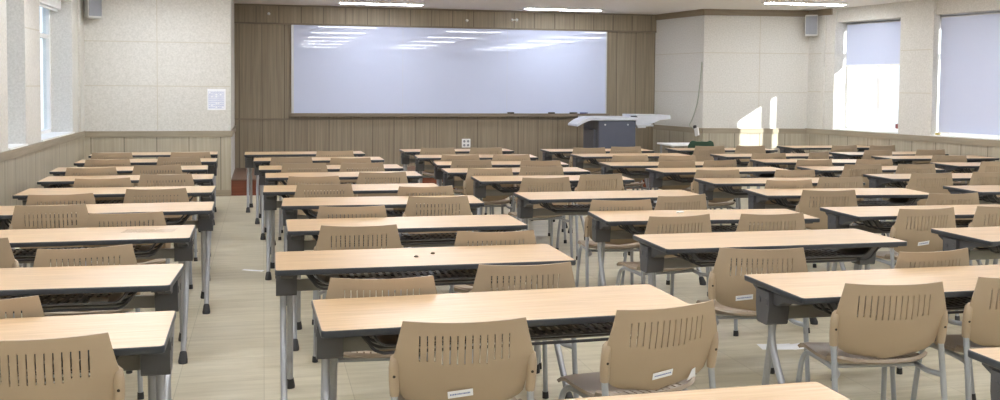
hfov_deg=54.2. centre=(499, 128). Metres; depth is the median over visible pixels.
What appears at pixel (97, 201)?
shelf
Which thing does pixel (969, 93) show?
roller blind
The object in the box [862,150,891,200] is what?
chair
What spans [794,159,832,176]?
chair
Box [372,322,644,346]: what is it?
shelf
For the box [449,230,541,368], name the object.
chair
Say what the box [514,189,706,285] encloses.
desk
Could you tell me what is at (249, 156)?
desk
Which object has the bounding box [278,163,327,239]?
chair
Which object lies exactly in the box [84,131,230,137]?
trim
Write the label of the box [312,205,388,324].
chair
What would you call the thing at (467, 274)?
shelf
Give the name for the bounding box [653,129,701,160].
trim
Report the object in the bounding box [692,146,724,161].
chair
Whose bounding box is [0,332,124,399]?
chair
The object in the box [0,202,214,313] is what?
desk
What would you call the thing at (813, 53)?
trim
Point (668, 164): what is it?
chair
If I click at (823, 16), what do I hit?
trim
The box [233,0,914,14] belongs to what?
ceiling
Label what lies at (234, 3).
trim
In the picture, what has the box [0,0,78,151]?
wall
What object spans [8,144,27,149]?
trim
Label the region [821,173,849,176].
shelf
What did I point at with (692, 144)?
upholstered chair
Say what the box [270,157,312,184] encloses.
chair
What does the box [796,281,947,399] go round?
chair
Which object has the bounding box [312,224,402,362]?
chair
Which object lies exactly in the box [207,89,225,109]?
paper notice
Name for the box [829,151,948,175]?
desk
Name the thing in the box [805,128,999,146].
trim
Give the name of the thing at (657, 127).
trim
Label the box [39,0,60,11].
roller blind
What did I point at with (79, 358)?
shelf
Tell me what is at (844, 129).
trim
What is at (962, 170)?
shelf
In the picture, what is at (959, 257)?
chair
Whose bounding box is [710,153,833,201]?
desk
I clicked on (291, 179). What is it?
chair
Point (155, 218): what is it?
chair
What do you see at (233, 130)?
trim
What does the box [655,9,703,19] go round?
trim
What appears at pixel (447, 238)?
shelf
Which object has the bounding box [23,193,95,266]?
chair
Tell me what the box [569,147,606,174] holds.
chair
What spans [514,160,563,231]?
chair
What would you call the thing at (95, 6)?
speaker grille
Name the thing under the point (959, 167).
desk
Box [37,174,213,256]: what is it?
desk
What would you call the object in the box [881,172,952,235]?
chair
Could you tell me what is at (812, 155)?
chair
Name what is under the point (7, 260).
chair
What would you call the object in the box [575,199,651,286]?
chair
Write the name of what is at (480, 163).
chair
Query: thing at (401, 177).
chair
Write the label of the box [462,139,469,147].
wall socket
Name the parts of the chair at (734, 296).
seat, backrest, leg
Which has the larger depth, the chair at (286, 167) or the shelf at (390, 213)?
the chair at (286, 167)
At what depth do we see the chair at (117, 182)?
8.32 m
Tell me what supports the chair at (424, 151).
on the floor
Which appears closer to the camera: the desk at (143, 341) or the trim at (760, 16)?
the desk at (143, 341)
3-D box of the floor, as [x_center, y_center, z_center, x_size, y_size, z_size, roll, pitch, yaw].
[3.322,1.407,6.896,15.238,0.150,21.300,0,3,-14]
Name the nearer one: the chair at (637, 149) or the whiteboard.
the chair at (637, 149)
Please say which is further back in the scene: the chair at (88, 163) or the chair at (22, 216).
the chair at (88, 163)
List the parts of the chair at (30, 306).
backrest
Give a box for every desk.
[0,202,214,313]
[0,225,194,363]
[0,263,184,399]
[0,311,175,399]
[12,186,215,266]
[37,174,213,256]
[49,165,207,231]
[74,158,217,224]
[88,151,217,211]
[244,151,364,212]
[253,157,383,223]
[259,164,403,239]
[263,183,437,279]
[265,171,422,254]
[275,244,575,399]
[281,195,483,305]
[286,214,527,350]
[311,284,690,399]
[399,148,513,203]
[414,154,538,182]
[433,161,568,227]
[441,167,589,239]
[471,175,634,255]
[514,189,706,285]
[540,148,654,202]
[555,381,850,399]
[570,153,687,204]
[588,209,819,324]
[598,161,734,226]
[633,228,906,366]
[645,167,786,202]
[665,148,777,156]
[694,177,864,224]
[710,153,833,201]
[743,188,928,264]
[744,264,999,384]
[750,159,880,221]
[777,145,869,158]
[797,166,944,176]
[820,204,999,270]
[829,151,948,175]
[863,173,980,236]
[871,155,998,199]
[930,162,980,172]
[931,226,999,326]
[943,185,999,264]
[968,347,999,399]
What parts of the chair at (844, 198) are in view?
backrest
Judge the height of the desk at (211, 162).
0.722 m
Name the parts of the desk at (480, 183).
shelf rail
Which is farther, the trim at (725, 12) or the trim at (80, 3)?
the trim at (725, 12)
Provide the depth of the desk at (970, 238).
6.05 m
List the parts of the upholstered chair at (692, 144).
backrest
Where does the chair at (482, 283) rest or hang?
on the floor
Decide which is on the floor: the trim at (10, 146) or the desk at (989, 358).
the desk at (989, 358)
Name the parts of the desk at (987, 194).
shelf rail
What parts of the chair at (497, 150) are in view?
backrest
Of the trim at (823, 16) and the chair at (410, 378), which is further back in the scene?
the trim at (823, 16)
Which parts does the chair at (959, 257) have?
leg, backrest, leg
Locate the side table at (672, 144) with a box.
[657,142,689,152]
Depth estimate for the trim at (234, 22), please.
16.44 m
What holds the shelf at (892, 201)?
attached to the desk at (757, 198)
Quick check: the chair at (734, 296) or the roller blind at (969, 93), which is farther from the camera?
the roller blind at (969, 93)
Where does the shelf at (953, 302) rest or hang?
attached to the desk at (815, 294)
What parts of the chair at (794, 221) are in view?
leg, backrest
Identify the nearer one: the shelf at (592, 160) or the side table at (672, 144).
the shelf at (592, 160)
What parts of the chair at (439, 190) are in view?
backrest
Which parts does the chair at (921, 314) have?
leg, seat, backrest, leg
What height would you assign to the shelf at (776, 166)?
0.067 m
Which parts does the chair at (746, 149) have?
backrest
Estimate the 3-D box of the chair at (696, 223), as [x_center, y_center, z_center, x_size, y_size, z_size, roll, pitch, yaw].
[1.067,0.938,6.450,0.535,0.792,0.535,0,3,-20]
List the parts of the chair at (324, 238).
leg, backrest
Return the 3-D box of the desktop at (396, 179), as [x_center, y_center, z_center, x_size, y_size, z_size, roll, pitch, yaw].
[-1.530,0.518,9.573,1.120,0.067,0.300,0,3,-14]
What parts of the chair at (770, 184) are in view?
backrest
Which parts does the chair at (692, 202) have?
backrest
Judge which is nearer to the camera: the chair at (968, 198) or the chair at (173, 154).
the chair at (968, 198)
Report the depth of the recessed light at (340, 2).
15.21 m
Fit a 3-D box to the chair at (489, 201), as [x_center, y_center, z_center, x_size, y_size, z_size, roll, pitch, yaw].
[-0.141,0.776,9.888,0.535,0.792,0.535,0,3,-10]
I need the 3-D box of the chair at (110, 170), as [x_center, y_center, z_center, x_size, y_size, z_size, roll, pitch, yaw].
[-3.986,0.758,9.578,0.535,0.792,0.535,0,3,-18]
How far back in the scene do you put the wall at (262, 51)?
16.38 m
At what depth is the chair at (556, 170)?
9.91 m
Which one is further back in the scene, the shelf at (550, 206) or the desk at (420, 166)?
the desk at (420, 166)
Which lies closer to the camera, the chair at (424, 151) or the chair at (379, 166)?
the chair at (379, 166)
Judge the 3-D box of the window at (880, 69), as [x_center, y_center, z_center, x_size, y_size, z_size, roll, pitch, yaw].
[5.909,-0.815,15.171,0.080,1.720,1.350,-1,3,-23]
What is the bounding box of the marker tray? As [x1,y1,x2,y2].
[290,113,609,116]
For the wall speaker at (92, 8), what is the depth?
13.19 m
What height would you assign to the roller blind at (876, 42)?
0.701 m
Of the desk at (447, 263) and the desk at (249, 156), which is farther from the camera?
the desk at (249, 156)
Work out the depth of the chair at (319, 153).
11.95 m
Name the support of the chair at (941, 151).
on the floor
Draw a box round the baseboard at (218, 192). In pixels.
[198,190,230,196]
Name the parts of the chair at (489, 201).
backrest, seat, leg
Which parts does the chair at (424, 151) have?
seat, backrest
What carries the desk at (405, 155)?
on the floor
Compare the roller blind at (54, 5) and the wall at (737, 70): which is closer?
the roller blind at (54, 5)
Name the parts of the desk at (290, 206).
shelf rail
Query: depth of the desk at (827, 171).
10.77 m
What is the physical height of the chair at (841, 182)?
0.792 m
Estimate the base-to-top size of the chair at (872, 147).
0.792 m
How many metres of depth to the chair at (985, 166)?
11.09 m
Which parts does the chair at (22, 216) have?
backrest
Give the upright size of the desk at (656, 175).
0.722 m
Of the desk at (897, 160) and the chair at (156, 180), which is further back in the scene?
the desk at (897, 160)
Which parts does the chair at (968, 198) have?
backrest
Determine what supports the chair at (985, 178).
on the floor
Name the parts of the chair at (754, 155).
backrest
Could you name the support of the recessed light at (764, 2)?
in the ceiling
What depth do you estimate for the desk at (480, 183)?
9.33 m
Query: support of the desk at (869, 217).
on the floor
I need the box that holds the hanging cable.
[689,62,701,128]
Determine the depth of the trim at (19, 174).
10.43 m
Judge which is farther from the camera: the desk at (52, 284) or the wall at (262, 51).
the wall at (262, 51)
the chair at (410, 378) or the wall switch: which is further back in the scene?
the wall switch
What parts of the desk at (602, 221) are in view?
leg, shelf rail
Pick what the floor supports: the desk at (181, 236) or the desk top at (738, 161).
the desk at (181, 236)
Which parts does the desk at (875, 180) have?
shelf rail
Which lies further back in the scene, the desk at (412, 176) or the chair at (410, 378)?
the desk at (412, 176)
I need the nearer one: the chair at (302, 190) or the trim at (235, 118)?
the chair at (302, 190)
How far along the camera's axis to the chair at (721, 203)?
9.70 m
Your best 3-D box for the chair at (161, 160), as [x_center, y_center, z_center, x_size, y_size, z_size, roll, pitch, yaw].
[-3.607,0.697,11.031,0.535,0.792,0.535,0,3,-14]
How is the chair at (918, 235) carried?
on the floor
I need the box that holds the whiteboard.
[290,25,609,116]
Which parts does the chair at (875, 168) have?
backrest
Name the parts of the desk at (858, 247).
shelf rail, leg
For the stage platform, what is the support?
on the floor
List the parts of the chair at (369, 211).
backrest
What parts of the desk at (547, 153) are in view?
shelf rail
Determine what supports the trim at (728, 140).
attached to the wall at (737, 70)
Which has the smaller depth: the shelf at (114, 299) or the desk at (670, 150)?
the shelf at (114, 299)
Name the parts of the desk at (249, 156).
leg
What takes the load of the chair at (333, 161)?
on the floor
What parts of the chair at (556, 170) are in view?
backrest, leg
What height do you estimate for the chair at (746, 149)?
0.792 m
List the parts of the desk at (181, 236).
shelf rail, leg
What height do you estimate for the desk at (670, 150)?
0.722 m
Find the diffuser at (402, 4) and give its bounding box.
[340,3,421,5]
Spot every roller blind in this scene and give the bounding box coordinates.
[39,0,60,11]
[846,18,900,65]
[938,10,999,136]
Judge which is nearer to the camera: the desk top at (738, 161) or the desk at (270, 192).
the desk at (270, 192)
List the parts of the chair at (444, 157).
backrest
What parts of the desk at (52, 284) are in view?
shelf rail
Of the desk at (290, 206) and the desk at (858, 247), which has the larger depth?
the desk at (290, 206)
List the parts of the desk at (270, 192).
leg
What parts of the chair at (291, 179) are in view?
leg, backrest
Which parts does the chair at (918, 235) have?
seat, leg, backrest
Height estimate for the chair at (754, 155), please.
0.792 m
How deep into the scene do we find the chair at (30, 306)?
3.71 m
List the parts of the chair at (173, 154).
backrest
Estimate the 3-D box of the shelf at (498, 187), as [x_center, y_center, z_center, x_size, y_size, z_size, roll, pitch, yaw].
[0.511,0.543,9.373,1.120,0.067,0.300,0,3,-11]
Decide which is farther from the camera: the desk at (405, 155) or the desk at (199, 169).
the desk at (405, 155)
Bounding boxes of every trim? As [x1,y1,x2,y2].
[0,131,84,162]
[0,138,83,224]
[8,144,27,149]
[25,27,39,86]
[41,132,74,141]
[77,0,84,131]
[84,0,229,129]
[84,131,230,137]
[84,137,230,189]
[231,125,235,136]
[234,3,655,15]
[234,5,655,30]
[234,22,656,32]
[235,118,575,119]
[653,124,701,132]
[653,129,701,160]
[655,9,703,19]
[655,52,702,91]
[702,128,806,133]
[702,133,805,176]
[704,9,808,16]
[704,16,807,127]
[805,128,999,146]
[806,134,999,186]
[808,53,832,91]
[809,8,832,15]
[820,15,825,128]
[832,128,897,133]
[900,49,931,93]
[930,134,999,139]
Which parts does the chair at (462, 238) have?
leg, seat, backrest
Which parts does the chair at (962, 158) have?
backrest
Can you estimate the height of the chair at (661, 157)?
0.792 m
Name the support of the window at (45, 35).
in the wall at (20, 105)
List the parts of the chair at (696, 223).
leg, seat, backrest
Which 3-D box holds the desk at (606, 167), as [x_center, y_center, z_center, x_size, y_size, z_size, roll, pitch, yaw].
[1.934,0.767,11.286,1.500,0.722,0.582,0,3,-10]
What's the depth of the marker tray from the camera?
16.48 m
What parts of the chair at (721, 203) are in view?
backrest, seat, leg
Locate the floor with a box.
[5,186,999,399]
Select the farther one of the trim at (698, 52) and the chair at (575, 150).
the trim at (698, 52)
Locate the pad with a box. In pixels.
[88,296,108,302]
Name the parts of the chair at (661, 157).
backrest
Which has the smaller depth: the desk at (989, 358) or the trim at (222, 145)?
the desk at (989, 358)
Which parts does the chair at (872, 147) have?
backrest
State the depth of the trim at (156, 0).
13.64 m
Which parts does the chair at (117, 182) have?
backrest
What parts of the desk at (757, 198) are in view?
shelf rail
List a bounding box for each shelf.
[0,292,128,305]
[0,358,89,375]
[10,215,184,226]
[12,243,156,256]
[60,196,189,204]
[61,184,181,187]
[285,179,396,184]
[308,207,452,216]
[315,269,520,284]
[331,230,495,243]
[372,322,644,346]
[496,184,596,189]
[548,203,674,209]
[591,159,673,162]
[621,168,648,173]
[628,224,780,232]
[669,174,773,180]
[682,247,871,261]
[721,186,745,192]
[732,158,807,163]
[774,165,794,169]
[774,198,910,205]
[794,149,865,152]
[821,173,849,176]
[823,297,996,311]
[860,219,988,227]
[891,181,980,186]
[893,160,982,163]
[955,168,976,172]
[979,195,999,201]
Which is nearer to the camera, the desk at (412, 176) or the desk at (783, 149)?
the desk at (412, 176)
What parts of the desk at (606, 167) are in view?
shelf rail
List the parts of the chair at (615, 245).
leg, seat, backrest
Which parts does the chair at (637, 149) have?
backrest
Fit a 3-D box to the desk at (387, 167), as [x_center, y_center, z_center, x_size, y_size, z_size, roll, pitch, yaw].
[-1.812,0.773,10.464,1.500,0.722,0.582,0,3,-14]
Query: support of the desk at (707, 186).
on the floor
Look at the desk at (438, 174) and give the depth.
11.11 m
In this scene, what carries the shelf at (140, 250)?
attached to the desk at (181, 236)
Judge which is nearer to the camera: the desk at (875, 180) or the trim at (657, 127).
the desk at (875, 180)
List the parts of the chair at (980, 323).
seat, leg, backrest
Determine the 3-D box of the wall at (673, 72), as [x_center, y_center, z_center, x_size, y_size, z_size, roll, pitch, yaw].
[3.123,-0.552,16.807,0.150,2.885,1.490,-1,3,-23]
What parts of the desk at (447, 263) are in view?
leg, shelf rail, leg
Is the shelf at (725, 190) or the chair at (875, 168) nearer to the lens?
the shelf at (725, 190)
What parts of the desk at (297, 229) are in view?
leg, shelf rail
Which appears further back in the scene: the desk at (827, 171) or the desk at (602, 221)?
the desk at (827, 171)
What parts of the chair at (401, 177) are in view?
backrest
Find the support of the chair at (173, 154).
on the floor
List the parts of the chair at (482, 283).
backrest, leg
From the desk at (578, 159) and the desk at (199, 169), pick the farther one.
the desk at (578, 159)
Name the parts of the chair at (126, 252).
backrest, seat, leg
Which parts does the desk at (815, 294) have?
leg, shelf rail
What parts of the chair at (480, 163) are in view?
seat, backrest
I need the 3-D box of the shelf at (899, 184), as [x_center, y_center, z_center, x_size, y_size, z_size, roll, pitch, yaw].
[4.552,0.550,9.949,1.120,0.067,0.300,0,3,-11]
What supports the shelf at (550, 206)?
attached to the desk at (525, 200)
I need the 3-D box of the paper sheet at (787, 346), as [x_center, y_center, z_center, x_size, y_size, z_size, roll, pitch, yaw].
[1.715,1.353,6.061,0.210,0.005,0.130,0,3,-2]
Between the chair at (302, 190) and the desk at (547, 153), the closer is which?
the chair at (302, 190)
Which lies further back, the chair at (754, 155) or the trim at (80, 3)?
the trim at (80, 3)
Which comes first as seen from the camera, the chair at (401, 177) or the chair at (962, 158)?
the chair at (401, 177)
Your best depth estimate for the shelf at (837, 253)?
5.71 m
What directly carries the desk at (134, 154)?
on the floor
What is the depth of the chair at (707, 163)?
10.97 m
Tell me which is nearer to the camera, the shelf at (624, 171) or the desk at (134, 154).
the shelf at (624, 171)
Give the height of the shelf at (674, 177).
0.067 m
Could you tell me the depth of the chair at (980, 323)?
4.29 m
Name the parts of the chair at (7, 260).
backrest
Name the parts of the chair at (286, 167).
leg, backrest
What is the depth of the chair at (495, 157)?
11.54 m
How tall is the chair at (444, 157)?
0.792 m
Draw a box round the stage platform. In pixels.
[231,166,649,195]
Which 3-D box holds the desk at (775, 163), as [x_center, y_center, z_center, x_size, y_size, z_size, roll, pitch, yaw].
[3.859,0.755,11.896,1.500,0.722,0.582,0,3,-5]
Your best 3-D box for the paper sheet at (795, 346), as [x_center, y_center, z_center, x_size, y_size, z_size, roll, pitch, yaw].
[1.865,1.353,6.077,0.160,0.005,0.120,0,3,-20]
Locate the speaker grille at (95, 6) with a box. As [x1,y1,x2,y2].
[89,0,101,15]
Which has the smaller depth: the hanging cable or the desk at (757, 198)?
the desk at (757, 198)
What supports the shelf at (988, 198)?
attached to the desk at (987, 194)
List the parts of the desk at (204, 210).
shelf rail, leg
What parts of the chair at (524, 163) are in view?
backrest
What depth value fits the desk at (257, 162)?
11.47 m
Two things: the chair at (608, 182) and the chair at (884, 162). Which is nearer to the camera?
the chair at (608, 182)
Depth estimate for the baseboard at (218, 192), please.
13.89 m
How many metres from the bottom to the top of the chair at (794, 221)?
0.792 m
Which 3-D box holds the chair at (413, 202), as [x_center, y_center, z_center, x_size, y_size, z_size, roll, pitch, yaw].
[-0.494,0.882,7.420,0.535,0.792,0.535,0,3,-9]
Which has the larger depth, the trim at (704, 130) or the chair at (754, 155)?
the trim at (704, 130)
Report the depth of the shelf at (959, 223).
7.04 m
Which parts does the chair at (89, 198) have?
backrest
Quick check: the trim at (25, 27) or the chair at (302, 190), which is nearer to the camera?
the chair at (302, 190)
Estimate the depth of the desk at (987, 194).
8.73 m
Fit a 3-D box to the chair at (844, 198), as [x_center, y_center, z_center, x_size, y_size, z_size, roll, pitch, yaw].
[2.618,0.878,8.082,0.535,0.792,0.535,0,3,-6]
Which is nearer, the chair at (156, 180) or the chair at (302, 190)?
the chair at (302, 190)
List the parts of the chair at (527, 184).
seat, backrest, leg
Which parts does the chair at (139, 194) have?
backrest, leg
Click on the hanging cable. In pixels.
(701, 62)
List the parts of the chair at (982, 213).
backrest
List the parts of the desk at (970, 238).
shelf rail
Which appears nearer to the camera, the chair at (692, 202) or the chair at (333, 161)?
the chair at (692, 202)
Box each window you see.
[40,7,50,133]
[846,66,897,131]
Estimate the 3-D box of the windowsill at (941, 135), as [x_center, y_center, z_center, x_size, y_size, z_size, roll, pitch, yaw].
[6.769,0.150,12.813,0.320,0.019,2.520,-1,3,-23]
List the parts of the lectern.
panel, panel, keyboard drawer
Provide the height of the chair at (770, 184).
0.792 m
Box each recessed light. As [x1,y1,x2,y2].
[338,1,424,5]
[523,7,603,11]
[761,1,848,5]
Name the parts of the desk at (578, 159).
shelf rail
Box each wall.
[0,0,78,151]
[84,0,234,178]
[234,24,655,167]
[654,15,703,127]
[702,15,808,128]
[807,0,999,135]
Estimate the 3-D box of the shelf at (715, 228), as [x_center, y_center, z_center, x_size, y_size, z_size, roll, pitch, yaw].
[1.410,0.666,6.751,1.120,0.067,0.300,0,3,-9]
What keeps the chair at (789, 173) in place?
on the floor
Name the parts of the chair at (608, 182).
leg, backrest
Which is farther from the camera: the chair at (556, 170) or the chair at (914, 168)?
the chair at (914, 168)
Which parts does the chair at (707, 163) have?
backrest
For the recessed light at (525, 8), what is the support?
in the ceiling
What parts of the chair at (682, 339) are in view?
leg, seat, backrest, leg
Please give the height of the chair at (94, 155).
0.792 m
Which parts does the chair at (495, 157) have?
backrest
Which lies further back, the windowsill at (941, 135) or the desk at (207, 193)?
the windowsill at (941, 135)
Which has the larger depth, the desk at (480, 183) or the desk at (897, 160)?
the desk at (897, 160)
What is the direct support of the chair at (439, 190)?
on the floor
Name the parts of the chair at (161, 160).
backrest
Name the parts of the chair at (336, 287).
backrest, seat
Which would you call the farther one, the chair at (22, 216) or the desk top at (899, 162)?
the desk top at (899, 162)
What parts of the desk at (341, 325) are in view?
leg, shelf rail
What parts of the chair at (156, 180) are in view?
backrest, leg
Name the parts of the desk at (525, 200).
shelf rail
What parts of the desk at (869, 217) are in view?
leg, shelf rail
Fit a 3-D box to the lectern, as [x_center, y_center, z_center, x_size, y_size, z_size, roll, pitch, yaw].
[1.927,0.218,16.236,1.640,0.913,0.800,0,3,-14]
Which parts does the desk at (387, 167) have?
leg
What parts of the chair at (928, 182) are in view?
backrest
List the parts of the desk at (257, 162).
leg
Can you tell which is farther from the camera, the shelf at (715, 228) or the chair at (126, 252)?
the shelf at (715, 228)
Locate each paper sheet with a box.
[757,343,795,349]
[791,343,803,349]
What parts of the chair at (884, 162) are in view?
backrest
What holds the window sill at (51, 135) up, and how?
attached to the wall at (20, 105)
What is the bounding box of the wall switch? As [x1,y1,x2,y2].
[693,125,699,135]
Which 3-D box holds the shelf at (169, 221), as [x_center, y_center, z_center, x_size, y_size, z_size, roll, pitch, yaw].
[-2.789,0.628,6.838,1.120,0.067,0.300,0,3,-14]
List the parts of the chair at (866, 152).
backrest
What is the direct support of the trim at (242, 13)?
attached to the wall at (262, 51)
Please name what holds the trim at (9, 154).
attached to the wall at (20, 105)
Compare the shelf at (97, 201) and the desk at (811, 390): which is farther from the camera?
the shelf at (97, 201)
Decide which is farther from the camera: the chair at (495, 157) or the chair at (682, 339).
the chair at (495, 157)
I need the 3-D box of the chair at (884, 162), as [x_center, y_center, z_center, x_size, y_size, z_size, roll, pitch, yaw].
[4.303,0.739,11.544,0.535,0.792,0.535,0,3,-8]
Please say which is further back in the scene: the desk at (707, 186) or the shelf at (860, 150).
the shelf at (860, 150)
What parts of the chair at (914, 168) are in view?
backrest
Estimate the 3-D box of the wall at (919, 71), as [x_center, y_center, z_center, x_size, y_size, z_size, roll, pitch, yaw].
[9.106,-0.092,7.503,0.345,2.885,19.651,-1,3,-23]
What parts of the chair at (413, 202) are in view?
backrest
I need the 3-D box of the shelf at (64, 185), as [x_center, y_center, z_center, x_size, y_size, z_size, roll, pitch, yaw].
[-3.443,0.525,9.066,1.120,0.067,0.300,0,3,-15]
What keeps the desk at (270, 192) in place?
on the floor
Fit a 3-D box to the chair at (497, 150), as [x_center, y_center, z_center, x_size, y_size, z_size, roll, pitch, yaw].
[-0.269,0.633,13.082,0.535,0.792,0.535,-1,3,-22]
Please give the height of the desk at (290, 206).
0.722 m
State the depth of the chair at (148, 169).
9.70 m
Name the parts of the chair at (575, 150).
seat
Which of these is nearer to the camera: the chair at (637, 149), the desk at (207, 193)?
the desk at (207, 193)
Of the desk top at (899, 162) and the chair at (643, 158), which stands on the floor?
the chair at (643, 158)
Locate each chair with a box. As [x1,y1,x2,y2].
[0,237,18,317]
[0,295,54,384]
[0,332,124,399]
[9,204,91,266]
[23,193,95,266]
[32,244,143,399]
[62,167,117,187]
[73,177,134,261]
[82,159,131,185]
[82,211,170,265]
[91,152,133,166]
[123,188,192,288]
[131,164,184,185]
[138,174,197,260]
[154,156,201,185]
[170,152,210,184]
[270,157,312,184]
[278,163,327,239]
[284,176,340,250]
[294,183,353,214]
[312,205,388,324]
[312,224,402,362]
[316,150,355,164]
[321,275,436,399]
[329,157,370,171]
[339,162,385,183]
[354,171,409,235]
[389,317,536,399]
[393,185,453,233]
[402,196,472,272]
[420,147,456,193]
[441,155,479,185]
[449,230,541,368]
[450,159,493,214]
[458,147,502,193]
[463,168,515,213]
[464,262,578,398]
[484,154,532,220]
[508,177,572,257]
[510,166,566,242]
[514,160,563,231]
[556,173,623,259]
[557,300,718,398]
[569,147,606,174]
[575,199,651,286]
[598,146,642,189]
[611,155,649,189]
[616,214,711,295]
[620,194,707,295]
[649,155,695,189]
[658,160,695,190]
[682,159,737,224]
[686,141,713,188]
[690,169,741,224]
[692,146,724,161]
[696,247,809,381]
[730,212,809,335]
[733,145,765,201]
[747,153,787,188]
[764,179,816,267]
[774,169,816,188]
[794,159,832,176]
[795,190,857,270]
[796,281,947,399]
[808,151,828,158]
[816,176,863,200]
[829,145,856,165]
[831,248,975,399]
[839,164,884,235]
[852,159,893,224]
[859,207,959,320]
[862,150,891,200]
[869,145,894,173]
[878,164,935,220]
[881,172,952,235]
[890,192,980,268]
[911,277,999,399]
[912,149,944,163]
[930,155,967,183]
[940,206,999,264]
[967,172,999,198]
[977,161,999,171]
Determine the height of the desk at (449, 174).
0.722 m
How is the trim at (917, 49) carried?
attached to the wall at (919, 71)
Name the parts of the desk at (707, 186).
shelf rail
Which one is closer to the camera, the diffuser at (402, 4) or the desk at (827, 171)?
the desk at (827, 171)
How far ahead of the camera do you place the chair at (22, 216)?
6.49 m
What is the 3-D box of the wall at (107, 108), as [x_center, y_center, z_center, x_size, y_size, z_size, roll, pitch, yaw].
[-5.202,-0.523,14.628,2.320,2.885,2.100,0,3,-14]
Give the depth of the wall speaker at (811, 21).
15.90 m
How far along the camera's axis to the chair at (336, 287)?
4.14 m
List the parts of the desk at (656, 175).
shelf rail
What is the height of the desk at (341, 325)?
0.722 m
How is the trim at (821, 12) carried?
attached to the wall at (919, 71)
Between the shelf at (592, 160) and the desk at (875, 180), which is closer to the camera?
the desk at (875, 180)
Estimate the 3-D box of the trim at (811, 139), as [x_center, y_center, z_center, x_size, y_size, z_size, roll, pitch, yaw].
[8.969,0.930,7.383,0.036,0.850,19.451,-1,3,-23]
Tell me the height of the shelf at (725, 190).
0.067 m
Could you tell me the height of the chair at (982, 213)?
0.792 m
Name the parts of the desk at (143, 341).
shelf rail, leg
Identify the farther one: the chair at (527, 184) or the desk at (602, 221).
the chair at (527, 184)
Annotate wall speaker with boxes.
[84,0,101,18]
[805,15,817,35]
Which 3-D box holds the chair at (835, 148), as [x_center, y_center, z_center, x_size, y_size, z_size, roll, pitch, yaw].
[4.864,0.624,14.247,0.535,0.792,0.535,-1,3,-21]
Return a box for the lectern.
[568,114,670,153]
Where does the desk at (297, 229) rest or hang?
on the floor
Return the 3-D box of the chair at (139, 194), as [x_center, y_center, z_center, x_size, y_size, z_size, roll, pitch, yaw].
[-2.717,0.848,7.781,0.535,0.792,0.535,0,3,-15]
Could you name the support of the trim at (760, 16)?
attached to the wall at (737, 70)

